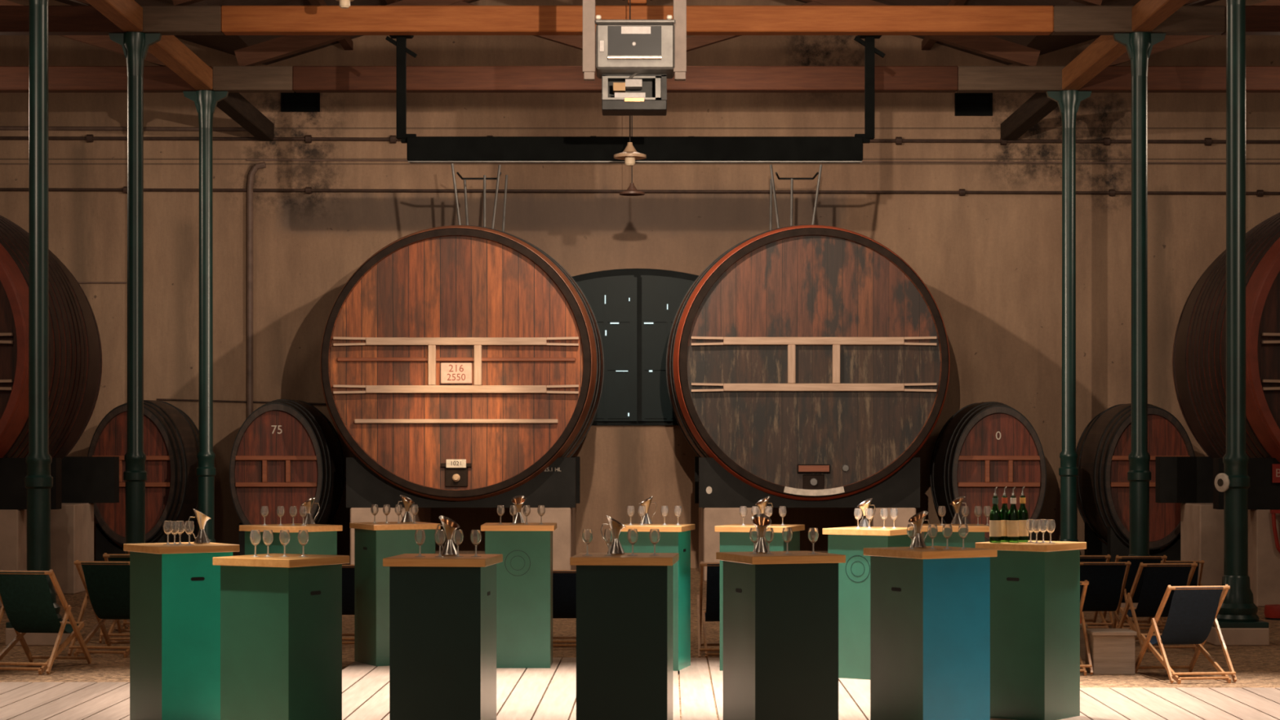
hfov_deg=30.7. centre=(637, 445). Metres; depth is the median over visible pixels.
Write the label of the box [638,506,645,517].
bowl
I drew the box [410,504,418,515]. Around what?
bowl
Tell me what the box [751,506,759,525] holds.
glass
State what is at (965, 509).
bowl
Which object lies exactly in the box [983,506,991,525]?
glass
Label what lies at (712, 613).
deck chair
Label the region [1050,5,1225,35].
timber beam
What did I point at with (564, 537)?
concrete plinth
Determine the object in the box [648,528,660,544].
bowl
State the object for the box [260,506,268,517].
bowl
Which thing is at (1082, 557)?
deck chair
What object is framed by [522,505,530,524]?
glass
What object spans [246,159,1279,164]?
pipe
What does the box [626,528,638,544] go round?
bowl
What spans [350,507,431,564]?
concrete plinth
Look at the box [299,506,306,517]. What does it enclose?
bowl
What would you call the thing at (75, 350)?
wine tun
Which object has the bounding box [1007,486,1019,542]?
bottle
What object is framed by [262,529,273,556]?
glass
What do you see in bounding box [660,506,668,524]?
glass
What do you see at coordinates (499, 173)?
rack
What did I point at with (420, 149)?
bar
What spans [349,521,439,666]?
table
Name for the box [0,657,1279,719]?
wooden deck
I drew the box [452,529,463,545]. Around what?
bowl
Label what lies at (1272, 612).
stool
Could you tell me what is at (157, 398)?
pipe
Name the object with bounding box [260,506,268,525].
glass
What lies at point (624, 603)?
table
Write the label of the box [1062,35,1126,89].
timber beam
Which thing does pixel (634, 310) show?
door
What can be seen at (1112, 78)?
timber beam
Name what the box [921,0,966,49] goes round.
purlin
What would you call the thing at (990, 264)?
wall
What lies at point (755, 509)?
bowl
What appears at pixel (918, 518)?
spittoon
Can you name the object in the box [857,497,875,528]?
pitcher
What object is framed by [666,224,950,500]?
wine tun
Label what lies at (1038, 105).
timber beam
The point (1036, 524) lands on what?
bowl
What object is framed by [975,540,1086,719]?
table
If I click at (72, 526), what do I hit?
concrete plinth
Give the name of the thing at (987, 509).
bowl
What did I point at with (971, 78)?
timber beam
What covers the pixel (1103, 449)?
barrel
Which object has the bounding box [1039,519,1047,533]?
bowl
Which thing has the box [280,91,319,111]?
air vent
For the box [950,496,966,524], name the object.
spittoon
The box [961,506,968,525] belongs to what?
glass
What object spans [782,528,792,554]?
glass
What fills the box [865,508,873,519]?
bowl
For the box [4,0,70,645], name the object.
column
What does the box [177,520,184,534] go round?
bowl
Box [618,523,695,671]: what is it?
table
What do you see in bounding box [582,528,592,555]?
glass
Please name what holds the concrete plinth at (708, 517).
on the floor
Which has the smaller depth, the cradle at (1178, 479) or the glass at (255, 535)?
the glass at (255, 535)
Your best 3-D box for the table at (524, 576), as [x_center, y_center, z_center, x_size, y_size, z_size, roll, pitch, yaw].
[-0.944,1.195,18.688,0.579,1.130,0.579,0,0,0]
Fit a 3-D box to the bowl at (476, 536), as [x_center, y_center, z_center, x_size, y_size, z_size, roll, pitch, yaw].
[-0.913,0.523,13.209,0.063,0.089,0.063,0,0,0]
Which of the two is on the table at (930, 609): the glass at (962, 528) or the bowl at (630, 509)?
the glass at (962, 528)
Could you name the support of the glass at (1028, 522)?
on the table at (1035, 588)
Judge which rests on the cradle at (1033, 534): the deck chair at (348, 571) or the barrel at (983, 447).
the barrel at (983, 447)
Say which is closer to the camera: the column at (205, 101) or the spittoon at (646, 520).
the spittoon at (646, 520)
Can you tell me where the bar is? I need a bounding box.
[385,35,885,163]
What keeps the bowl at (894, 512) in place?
on the glass at (894, 512)
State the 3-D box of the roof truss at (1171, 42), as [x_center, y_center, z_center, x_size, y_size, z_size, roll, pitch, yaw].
[10.800,-5.902,29.200,10.063,2.375,0.180,0,0,0]
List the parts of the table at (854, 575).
panel, panel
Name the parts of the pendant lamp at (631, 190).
lamp shade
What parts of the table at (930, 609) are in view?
panel, panel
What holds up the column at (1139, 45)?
on the floor
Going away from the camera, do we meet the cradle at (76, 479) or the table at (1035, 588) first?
the table at (1035, 588)
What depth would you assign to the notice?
25.78 m
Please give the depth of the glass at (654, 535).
13.32 m
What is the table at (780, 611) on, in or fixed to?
on the wooden deck
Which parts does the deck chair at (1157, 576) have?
strut frame, seat frame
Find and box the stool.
[1263,604,1279,620]
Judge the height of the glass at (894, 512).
0.151 m
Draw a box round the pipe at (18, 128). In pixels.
[0,126,247,131]
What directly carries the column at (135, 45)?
on the floor
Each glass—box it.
[163,520,171,544]
[169,520,179,545]
[177,520,184,544]
[184,520,194,545]
[249,529,261,556]
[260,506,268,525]
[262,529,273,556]
[276,506,284,525]
[279,529,290,556]
[288,506,297,525]
[297,529,308,556]
[299,506,306,525]
[370,504,378,523]
[382,504,390,523]
[395,504,402,523]
[410,504,418,523]
[414,529,425,556]
[434,529,445,556]
[452,529,463,556]
[470,529,481,556]
[497,505,504,524]
[509,505,517,524]
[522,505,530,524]
[537,505,545,524]
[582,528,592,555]
[604,528,614,555]
[626,506,634,524]
[626,528,638,555]
[638,506,645,524]
[648,528,660,555]
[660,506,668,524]
[674,506,681,524]
[739,506,746,525]
[749,528,759,554]
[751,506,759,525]
[763,528,773,554]
[764,506,773,525]
[778,506,786,525]
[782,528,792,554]
[808,528,818,554]
[853,508,862,528]
[865,508,873,528]
[880,508,888,528]
[889,508,897,528]
[906,524,917,549]
[927,524,937,549]
[937,506,946,525]
[942,524,952,549]
[958,524,968,549]
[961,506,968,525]
[973,506,982,525]
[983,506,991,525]
[1026,519,1035,542]
[1031,519,1041,543]
[1038,519,1048,542]
[1045,519,1055,543]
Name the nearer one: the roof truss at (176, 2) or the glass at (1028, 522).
the glass at (1028, 522)
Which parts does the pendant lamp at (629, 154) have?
lamp bulb, lamp shade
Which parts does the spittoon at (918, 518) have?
handle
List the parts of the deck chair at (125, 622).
strut frame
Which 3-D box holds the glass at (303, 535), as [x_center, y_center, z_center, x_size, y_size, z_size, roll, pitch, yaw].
[-1.888,0.554,13.190,0.063,0.151,0.063,0,0,0]
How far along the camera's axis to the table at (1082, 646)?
19.41 m
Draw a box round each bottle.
[989,486,1001,542]
[1000,486,1008,542]
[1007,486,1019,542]
[1017,486,1028,542]
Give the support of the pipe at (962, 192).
attached to the wall
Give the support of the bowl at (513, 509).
on the glass at (513, 509)
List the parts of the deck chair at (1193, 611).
seat frame, strut frame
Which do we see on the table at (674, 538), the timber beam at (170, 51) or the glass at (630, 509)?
the glass at (630, 509)
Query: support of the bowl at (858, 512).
on the glass at (858, 512)
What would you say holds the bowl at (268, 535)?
on the glass at (268, 535)
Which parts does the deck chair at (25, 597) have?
strut frame, seat frame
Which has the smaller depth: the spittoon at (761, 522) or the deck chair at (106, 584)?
the spittoon at (761, 522)
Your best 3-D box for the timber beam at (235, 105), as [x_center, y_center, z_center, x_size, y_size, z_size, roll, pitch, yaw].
[-5.400,-4.560,31.662,0.220,0.260,4.674,0,0,0]
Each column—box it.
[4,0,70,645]
[108,31,162,554]
[182,90,228,542]
[1045,90,1091,555]
[1112,31,1165,612]
[1205,0,1269,645]
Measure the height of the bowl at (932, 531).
0.089 m
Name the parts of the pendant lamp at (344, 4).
lamp bulb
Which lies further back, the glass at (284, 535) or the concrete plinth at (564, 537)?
the concrete plinth at (564, 537)
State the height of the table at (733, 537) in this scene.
1.130 m
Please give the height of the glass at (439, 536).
0.151 m
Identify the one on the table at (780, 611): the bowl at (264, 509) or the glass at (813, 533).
the glass at (813, 533)
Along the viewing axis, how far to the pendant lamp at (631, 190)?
31.47 m
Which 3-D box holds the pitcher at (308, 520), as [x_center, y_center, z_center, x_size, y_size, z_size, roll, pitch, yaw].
[-2.604,0.517,18.509,0.120,0.226,0.129,0,0,29]
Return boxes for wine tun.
[0,214,102,459]
[320,225,604,501]
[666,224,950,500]
[1172,212,1279,462]
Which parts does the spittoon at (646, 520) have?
handle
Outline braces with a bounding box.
[234,0,1039,66]
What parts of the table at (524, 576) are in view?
panel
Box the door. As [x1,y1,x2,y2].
[572,268,698,425]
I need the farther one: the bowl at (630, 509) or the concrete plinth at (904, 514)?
the concrete plinth at (904, 514)
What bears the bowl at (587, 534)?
on the glass at (587, 534)
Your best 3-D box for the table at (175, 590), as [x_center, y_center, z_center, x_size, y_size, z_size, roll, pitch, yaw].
[-2.906,1.195,14.866,0.549,1.130,0.549,0,0,-36]
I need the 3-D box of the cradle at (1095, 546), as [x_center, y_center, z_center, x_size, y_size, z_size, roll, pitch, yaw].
[6.829,1.441,32.060,1.020,0.698,1.820,0,0,0]
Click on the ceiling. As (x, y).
(228, 44)
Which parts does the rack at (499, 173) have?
rod, rod, rod, rod, rod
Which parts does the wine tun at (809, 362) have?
manhole door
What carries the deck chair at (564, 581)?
on the floor
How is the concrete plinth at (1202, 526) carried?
on the floor
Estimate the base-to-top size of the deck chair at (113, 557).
0.814 m
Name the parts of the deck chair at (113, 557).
strut frame, seat frame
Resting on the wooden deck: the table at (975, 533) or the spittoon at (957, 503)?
the table at (975, 533)
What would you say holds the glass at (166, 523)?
on the table at (175, 590)
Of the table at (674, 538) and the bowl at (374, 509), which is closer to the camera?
the table at (674, 538)
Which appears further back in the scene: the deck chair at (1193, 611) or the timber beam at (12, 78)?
the timber beam at (12, 78)
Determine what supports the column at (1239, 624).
on the floor
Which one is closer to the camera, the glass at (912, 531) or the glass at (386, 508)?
the glass at (912, 531)
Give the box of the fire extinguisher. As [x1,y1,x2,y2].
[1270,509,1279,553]
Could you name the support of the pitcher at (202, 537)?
on the table at (175, 590)
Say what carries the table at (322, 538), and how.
on the wooden deck
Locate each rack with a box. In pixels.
[450,163,507,231]
[768,164,822,230]
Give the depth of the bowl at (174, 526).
14.72 m
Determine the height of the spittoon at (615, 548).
0.226 m
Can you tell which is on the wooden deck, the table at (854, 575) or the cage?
the table at (854, 575)
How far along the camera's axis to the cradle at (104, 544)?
31.15 m
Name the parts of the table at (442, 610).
panel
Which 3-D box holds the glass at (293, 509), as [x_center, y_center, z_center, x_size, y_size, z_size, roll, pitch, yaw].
[-2.707,0.554,18.359,0.063,0.151,0.063,0,0,0]
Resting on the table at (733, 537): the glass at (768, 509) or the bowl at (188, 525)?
the glass at (768, 509)
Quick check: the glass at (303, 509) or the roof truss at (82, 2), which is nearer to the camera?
the glass at (303, 509)
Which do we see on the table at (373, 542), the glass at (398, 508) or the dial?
the glass at (398, 508)
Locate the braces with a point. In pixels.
(286, 45)
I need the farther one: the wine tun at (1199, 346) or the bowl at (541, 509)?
the wine tun at (1199, 346)
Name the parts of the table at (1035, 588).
panel, panel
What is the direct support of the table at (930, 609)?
on the wooden deck
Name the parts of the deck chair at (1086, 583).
seat frame, frame, strut frame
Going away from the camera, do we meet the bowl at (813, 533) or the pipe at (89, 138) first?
the bowl at (813, 533)
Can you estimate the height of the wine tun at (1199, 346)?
3.828 m
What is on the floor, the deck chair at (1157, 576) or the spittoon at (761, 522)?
the deck chair at (1157, 576)
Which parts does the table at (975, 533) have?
panel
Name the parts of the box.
trim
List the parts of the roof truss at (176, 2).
king post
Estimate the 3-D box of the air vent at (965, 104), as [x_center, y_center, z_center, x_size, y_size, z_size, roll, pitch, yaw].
[4.896,-4.964,33.974,0.544,0.330,0.048,0,0,0]
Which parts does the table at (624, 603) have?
panel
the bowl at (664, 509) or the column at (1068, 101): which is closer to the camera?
the bowl at (664, 509)
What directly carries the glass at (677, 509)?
on the table at (674, 538)
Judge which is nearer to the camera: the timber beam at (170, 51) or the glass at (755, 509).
the glass at (755, 509)
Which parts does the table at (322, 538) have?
panel, panel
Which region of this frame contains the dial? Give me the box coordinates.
[1214,473,1229,492]
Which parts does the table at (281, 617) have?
panel, panel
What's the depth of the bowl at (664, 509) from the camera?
18.41 m
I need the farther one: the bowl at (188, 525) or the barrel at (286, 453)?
the barrel at (286, 453)
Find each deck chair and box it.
[0,569,92,675]
[67,560,129,657]
[98,552,129,644]
[122,551,129,629]
[342,564,354,644]
[552,569,576,646]
[697,561,719,659]
[1080,554,1113,628]
[1080,560,1133,630]
[1080,580,1093,675]
[1101,555,1167,631]
[1117,562,1197,652]
[1135,584,1236,684]
[1151,560,1204,626]
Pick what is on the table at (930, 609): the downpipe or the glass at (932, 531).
the glass at (932, 531)
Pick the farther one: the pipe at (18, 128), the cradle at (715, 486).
the pipe at (18, 128)
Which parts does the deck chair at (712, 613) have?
strut frame, seat frame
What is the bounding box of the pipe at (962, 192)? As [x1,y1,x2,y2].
[0,186,1279,196]
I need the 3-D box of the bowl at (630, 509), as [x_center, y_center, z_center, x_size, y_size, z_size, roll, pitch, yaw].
[-0.053,0.523,18.436,0.063,0.089,0.063,0,0,0]
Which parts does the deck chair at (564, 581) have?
strut frame, seat frame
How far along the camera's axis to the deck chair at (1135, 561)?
22.43 m
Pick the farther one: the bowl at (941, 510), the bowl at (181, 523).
the bowl at (941, 510)
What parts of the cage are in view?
frame rail, glass, chrome rail, rail, frame rail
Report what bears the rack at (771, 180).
on the wine tun at (809, 362)
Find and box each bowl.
[163,520,171,534]
[169,520,179,535]
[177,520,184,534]
[184,520,194,535]
[249,529,261,546]
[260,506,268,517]
[262,529,273,546]
[276,506,284,517]
[279,529,290,546]
[288,506,297,517]
[297,529,308,546]
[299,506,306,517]
[370,504,378,515]
[382,504,390,515]
[395,504,402,515]
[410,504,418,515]
[414,529,425,545]
[434,529,445,545]
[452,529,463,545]
[470,529,481,545]
[497,505,504,516]
[509,505,517,516]
[522,505,530,516]
[537,505,545,516]
[582,528,592,544]
[604,528,614,544]
[626,506,634,517]
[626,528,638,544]
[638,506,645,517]
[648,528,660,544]
[660,506,668,517]
[674,506,681,517]
[739,506,746,517]
[749,528,759,543]
[751,506,759,515]
[763,528,773,543]
[764,506,773,517]
[778,506,786,517]
[782,528,792,543]
[808,528,818,543]
[853,508,862,519]
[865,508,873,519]
[880,508,888,519]
[889,508,897,519]
[906,524,917,538]
[927,524,937,538]
[937,506,946,517]
[942,524,952,538]
[958,524,968,538]
[961,506,968,517]
[973,506,982,517]
[983,506,991,517]
[1026,519,1033,533]
[1031,519,1041,533]
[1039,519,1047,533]
[1045,519,1055,533]
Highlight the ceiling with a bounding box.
[54,0,1219,65]
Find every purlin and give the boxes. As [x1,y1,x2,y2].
[307,0,353,49]
[385,0,399,4]
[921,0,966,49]
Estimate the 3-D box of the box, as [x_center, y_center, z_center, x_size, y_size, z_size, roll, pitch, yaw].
[-0.002,-3.389,22.364,0.671,0.394,0.472,0,0,0]
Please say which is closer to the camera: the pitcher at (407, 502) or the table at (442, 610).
the table at (442, 610)
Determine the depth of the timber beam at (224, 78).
29.08 m
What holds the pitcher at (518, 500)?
on the table at (524, 576)
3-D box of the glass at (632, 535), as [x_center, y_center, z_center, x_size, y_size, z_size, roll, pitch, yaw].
[-0.027,0.554,13.343,0.063,0.151,0.063,0,0,0]
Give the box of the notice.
[1271,463,1279,482]
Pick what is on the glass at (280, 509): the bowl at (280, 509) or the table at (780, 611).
the bowl at (280, 509)
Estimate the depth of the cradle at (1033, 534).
31.15 m
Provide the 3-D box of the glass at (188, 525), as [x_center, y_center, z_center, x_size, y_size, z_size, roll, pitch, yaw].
[-2.831,0.554,14.746,0.063,0.151,0.063,0,0,0]
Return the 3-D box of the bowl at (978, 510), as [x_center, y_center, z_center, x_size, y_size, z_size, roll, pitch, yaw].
[2.686,0.523,18.397,0.063,0.089,0.063,0,0,0]
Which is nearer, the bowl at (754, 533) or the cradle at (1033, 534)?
the bowl at (754, 533)
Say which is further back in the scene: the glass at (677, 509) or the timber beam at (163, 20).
the timber beam at (163, 20)
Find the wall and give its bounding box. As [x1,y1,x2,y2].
[0,0,1279,568]
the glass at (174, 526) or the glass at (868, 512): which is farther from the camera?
the glass at (868, 512)
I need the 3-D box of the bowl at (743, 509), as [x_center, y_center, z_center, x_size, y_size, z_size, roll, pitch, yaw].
[0.833,0.523,18.334,0.063,0.089,0.063,0,0,0]
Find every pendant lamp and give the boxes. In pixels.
[335,0,354,8]
[613,0,646,165]
[619,115,644,195]
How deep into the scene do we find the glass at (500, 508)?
18.61 m
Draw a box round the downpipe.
[246,161,266,417]
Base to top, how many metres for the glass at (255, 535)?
0.151 m
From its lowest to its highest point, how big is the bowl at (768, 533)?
0.089 m
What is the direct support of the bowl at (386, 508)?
on the glass at (386, 508)
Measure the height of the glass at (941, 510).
0.151 m
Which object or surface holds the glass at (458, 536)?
on the table at (442, 610)
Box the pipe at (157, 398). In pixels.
[156,398,326,404]
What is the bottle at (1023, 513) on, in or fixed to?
on the table at (1035, 588)
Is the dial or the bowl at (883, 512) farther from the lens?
the dial
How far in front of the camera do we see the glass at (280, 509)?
18.34 m
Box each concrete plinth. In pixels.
[0,509,26,607]
[50,502,93,594]
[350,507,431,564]
[520,506,576,569]
[698,507,765,581]
[854,507,915,527]
[1180,502,1223,586]
[1248,509,1279,607]
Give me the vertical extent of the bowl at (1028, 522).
0.089 m
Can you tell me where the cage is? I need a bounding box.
[582,0,686,80]
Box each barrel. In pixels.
[87,400,198,545]
[229,399,345,524]
[929,401,1046,542]
[1075,403,1195,551]
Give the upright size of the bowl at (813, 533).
0.089 m
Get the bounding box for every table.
[123,542,239,719]
[213,553,349,719]
[239,523,342,555]
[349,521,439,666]
[382,553,502,719]
[480,522,556,668]
[569,552,679,719]
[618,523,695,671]
[714,524,804,671]
[715,551,845,719]
[822,526,921,679]
[863,546,997,719]
[920,524,989,547]
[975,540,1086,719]
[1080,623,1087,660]
[1085,628,1137,675]
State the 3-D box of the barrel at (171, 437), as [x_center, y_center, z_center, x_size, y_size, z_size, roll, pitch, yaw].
[-6.731,0.390,32.200,1.277,2.030,2.400,0,0,0]
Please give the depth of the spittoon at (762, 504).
18.47 m
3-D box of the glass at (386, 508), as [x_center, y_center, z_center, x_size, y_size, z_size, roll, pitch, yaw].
[-2.026,0.554,18.864,0.063,0.151,0.063,0,0,0]
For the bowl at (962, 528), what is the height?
0.089 m
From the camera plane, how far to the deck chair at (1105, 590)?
21.36 m
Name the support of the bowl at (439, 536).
on the glass at (439, 536)
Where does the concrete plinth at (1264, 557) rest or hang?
on the floor
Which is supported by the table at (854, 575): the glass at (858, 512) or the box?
the glass at (858, 512)
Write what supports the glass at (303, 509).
on the table at (322, 538)
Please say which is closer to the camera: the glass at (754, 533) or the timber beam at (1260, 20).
the glass at (754, 533)
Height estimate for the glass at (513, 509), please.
0.151 m
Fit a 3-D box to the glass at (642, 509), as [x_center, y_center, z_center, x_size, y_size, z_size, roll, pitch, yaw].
[0.037,0.554,18.436,0.063,0.151,0.063,0,0,0]
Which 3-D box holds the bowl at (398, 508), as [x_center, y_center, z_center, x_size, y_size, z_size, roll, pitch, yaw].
[-1.929,0.523,18.864,0.063,0.089,0.063,0,0,0]
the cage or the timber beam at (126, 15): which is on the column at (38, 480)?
the timber beam at (126, 15)
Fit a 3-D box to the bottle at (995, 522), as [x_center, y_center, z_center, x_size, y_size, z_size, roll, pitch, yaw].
[2.317,0.448,15.103,0.077,0.364,0.077,0,0,0]
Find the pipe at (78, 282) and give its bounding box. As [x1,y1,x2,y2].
[78,281,126,283]
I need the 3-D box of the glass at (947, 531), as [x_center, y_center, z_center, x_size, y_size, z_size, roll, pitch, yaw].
[1.883,0.554,14.177,0.063,0.151,0.063,0,0,0]
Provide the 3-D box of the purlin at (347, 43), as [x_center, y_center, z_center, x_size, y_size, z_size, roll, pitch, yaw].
[-4.200,-5.817,22.995,0.120,0.120,21.990,0,0,0]
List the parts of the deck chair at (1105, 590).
seat frame, strut frame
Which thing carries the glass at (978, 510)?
on the table at (975, 533)
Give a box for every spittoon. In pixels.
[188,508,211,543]
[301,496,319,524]
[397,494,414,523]
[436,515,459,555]
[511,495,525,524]
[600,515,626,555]
[639,496,657,524]
[751,514,771,553]
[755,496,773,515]
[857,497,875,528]
[908,511,929,548]
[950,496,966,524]
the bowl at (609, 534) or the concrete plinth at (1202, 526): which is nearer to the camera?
the bowl at (609, 534)
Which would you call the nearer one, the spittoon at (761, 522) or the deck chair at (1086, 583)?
the spittoon at (761, 522)
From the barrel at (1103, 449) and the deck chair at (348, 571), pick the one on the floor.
the deck chair at (348, 571)
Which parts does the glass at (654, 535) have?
stem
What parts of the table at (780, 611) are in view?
panel, panel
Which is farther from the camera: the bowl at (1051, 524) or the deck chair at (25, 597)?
the deck chair at (25, 597)
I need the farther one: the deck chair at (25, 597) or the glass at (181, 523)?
the deck chair at (25, 597)
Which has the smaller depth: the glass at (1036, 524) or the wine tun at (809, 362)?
the glass at (1036, 524)
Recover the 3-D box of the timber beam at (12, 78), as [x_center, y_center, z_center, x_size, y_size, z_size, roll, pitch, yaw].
[-9.650,-4.580,29.200,8.700,0.300,0.240,0,0,0]
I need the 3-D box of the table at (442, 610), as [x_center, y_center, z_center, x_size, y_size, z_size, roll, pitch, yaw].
[-1.099,1.195,13.262,0.579,1.130,0.579,0,0,6]
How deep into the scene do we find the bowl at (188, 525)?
14.72 m
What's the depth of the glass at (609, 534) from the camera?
13.32 m
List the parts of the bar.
hanging post, bracket arm, bracket arm, hanging post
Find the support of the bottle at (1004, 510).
on the table at (1035, 588)
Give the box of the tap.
[452,474,460,481]
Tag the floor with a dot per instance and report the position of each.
(1254, 666)
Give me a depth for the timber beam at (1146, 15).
24.24 m
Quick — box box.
[601,72,666,115]
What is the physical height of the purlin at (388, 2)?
0.120 m
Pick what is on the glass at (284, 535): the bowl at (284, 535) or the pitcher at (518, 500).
the bowl at (284, 535)
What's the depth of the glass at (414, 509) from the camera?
18.84 m
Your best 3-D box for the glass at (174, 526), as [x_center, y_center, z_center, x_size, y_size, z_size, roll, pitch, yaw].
[-2.924,0.554,14.746,0.063,0.151,0.063,0,0,0]
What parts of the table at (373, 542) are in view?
panel, panel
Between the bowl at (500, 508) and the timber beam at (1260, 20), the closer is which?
the bowl at (500, 508)
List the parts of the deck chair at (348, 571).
strut frame, seat frame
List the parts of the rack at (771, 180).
rod, rod, rod, rod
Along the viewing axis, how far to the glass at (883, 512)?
17.71 m
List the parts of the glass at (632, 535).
stem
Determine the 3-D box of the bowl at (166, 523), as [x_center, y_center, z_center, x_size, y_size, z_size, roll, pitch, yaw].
[-2.979,0.523,14.813,0.063,0.089,0.063,0,0,0]
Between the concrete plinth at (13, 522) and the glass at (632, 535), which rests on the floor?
the concrete plinth at (13, 522)
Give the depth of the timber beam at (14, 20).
24.98 m
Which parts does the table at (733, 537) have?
panel, panel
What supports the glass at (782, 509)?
on the table at (733, 537)
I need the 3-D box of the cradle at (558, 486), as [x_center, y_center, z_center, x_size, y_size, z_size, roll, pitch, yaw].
[-2.325,0.490,31.957,3.020,0.660,2.486,0,0,0]
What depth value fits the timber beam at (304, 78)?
29.08 m
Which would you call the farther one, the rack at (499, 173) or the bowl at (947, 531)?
the rack at (499, 173)
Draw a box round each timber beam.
[0,5,128,35]
[0,66,214,92]
[84,0,142,31]
[128,5,224,35]
[147,35,212,89]
[212,66,294,92]
[216,92,274,141]
[221,5,1053,35]
[292,66,958,92]
[955,66,1077,92]
[1000,92,1057,140]
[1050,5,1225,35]
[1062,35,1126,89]
[1077,66,1279,92]
[1131,0,1189,31]
[1221,5,1279,35]
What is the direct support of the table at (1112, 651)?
on the floor
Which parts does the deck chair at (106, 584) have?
strut frame, seat frame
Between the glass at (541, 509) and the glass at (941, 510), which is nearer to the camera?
the glass at (941, 510)
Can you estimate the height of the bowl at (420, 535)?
0.089 m
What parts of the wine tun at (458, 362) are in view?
number plate, manhole door, maker plate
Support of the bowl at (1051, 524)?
on the glass at (1051, 524)
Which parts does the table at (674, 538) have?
panel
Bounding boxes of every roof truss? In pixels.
[0,0,166,66]
[70,0,91,5]
[172,0,1102,5]
[1108,0,1279,66]
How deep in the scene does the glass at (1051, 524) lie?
15.01 m
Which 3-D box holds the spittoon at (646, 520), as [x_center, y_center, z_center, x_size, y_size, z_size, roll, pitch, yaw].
[0.074,0.517,18.579,0.130,0.226,0.119,0,0,30]
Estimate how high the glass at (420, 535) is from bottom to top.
0.151 m
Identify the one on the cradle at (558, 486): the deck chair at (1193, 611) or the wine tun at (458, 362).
the wine tun at (458, 362)
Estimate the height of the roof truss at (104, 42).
2.375 m
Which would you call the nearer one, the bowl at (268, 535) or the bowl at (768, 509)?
the bowl at (268, 535)
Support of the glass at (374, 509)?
on the table at (373, 542)
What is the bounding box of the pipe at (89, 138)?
[0,134,1279,145]
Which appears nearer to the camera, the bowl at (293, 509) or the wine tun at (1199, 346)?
the bowl at (293, 509)
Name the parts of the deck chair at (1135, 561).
strut frame, seat frame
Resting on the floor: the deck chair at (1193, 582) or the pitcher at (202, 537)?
the deck chair at (1193, 582)
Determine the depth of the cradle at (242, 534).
31.15 m
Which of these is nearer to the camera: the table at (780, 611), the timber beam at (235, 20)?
the table at (780, 611)
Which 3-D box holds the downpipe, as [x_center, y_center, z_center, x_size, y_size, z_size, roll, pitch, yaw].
[-5.537,-2.246,33.920,0.277,3.755,0.089,0,0,0]
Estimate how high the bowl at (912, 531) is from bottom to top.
0.089 m
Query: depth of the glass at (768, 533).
13.51 m
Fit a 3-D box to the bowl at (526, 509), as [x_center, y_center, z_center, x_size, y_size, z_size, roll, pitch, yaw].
[-0.884,0.523,18.635,0.063,0.089,0.063,0,0,0]
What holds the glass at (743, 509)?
on the table at (733, 537)
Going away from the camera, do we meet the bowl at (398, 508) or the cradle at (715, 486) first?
the bowl at (398, 508)
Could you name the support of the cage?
hanging from the ceiling
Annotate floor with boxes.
[0,568,1279,719]
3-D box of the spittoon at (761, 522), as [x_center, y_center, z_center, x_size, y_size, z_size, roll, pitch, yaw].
[0.723,0.517,13.682,0.129,0.226,0.120,0,0,39]
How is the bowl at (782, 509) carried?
on the glass at (782, 509)
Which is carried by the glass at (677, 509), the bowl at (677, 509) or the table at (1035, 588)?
the bowl at (677, 509)
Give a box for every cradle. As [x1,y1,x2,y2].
[0,456,119,509]
[95,520,195,561]
[239,519,333,555]
[346,456,580,507]
[694,456,919,507]
[940,521,1035,540]
[1084,522,1180,561]
[1155,456,1279,509]
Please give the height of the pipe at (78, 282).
0.024 m
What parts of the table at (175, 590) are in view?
panel, panel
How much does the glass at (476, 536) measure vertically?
0.151 m
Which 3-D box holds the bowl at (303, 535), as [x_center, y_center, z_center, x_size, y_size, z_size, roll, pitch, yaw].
[-1.888,0.523,13.190,0.063,0.089,0.063,0,0,0]
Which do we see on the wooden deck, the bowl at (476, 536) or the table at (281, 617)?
the table at (281, 617)
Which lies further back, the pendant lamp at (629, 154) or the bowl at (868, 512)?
the pendant lamp at (629, 154)
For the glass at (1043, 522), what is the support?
on the table at (1035, 588)
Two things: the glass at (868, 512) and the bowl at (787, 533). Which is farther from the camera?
the glass at (868, 512)
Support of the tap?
on the wine tun at (458, 362)
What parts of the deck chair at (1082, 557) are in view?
seat frame, strut frame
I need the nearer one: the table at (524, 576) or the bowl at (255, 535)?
the bowl at (255, 535)
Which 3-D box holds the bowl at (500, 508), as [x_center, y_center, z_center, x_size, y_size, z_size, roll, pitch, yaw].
[-1.091,0.523,18.635,0.063,0.089,0.063,0,0,0]
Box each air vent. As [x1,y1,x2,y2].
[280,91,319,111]
[954,93,992,115]

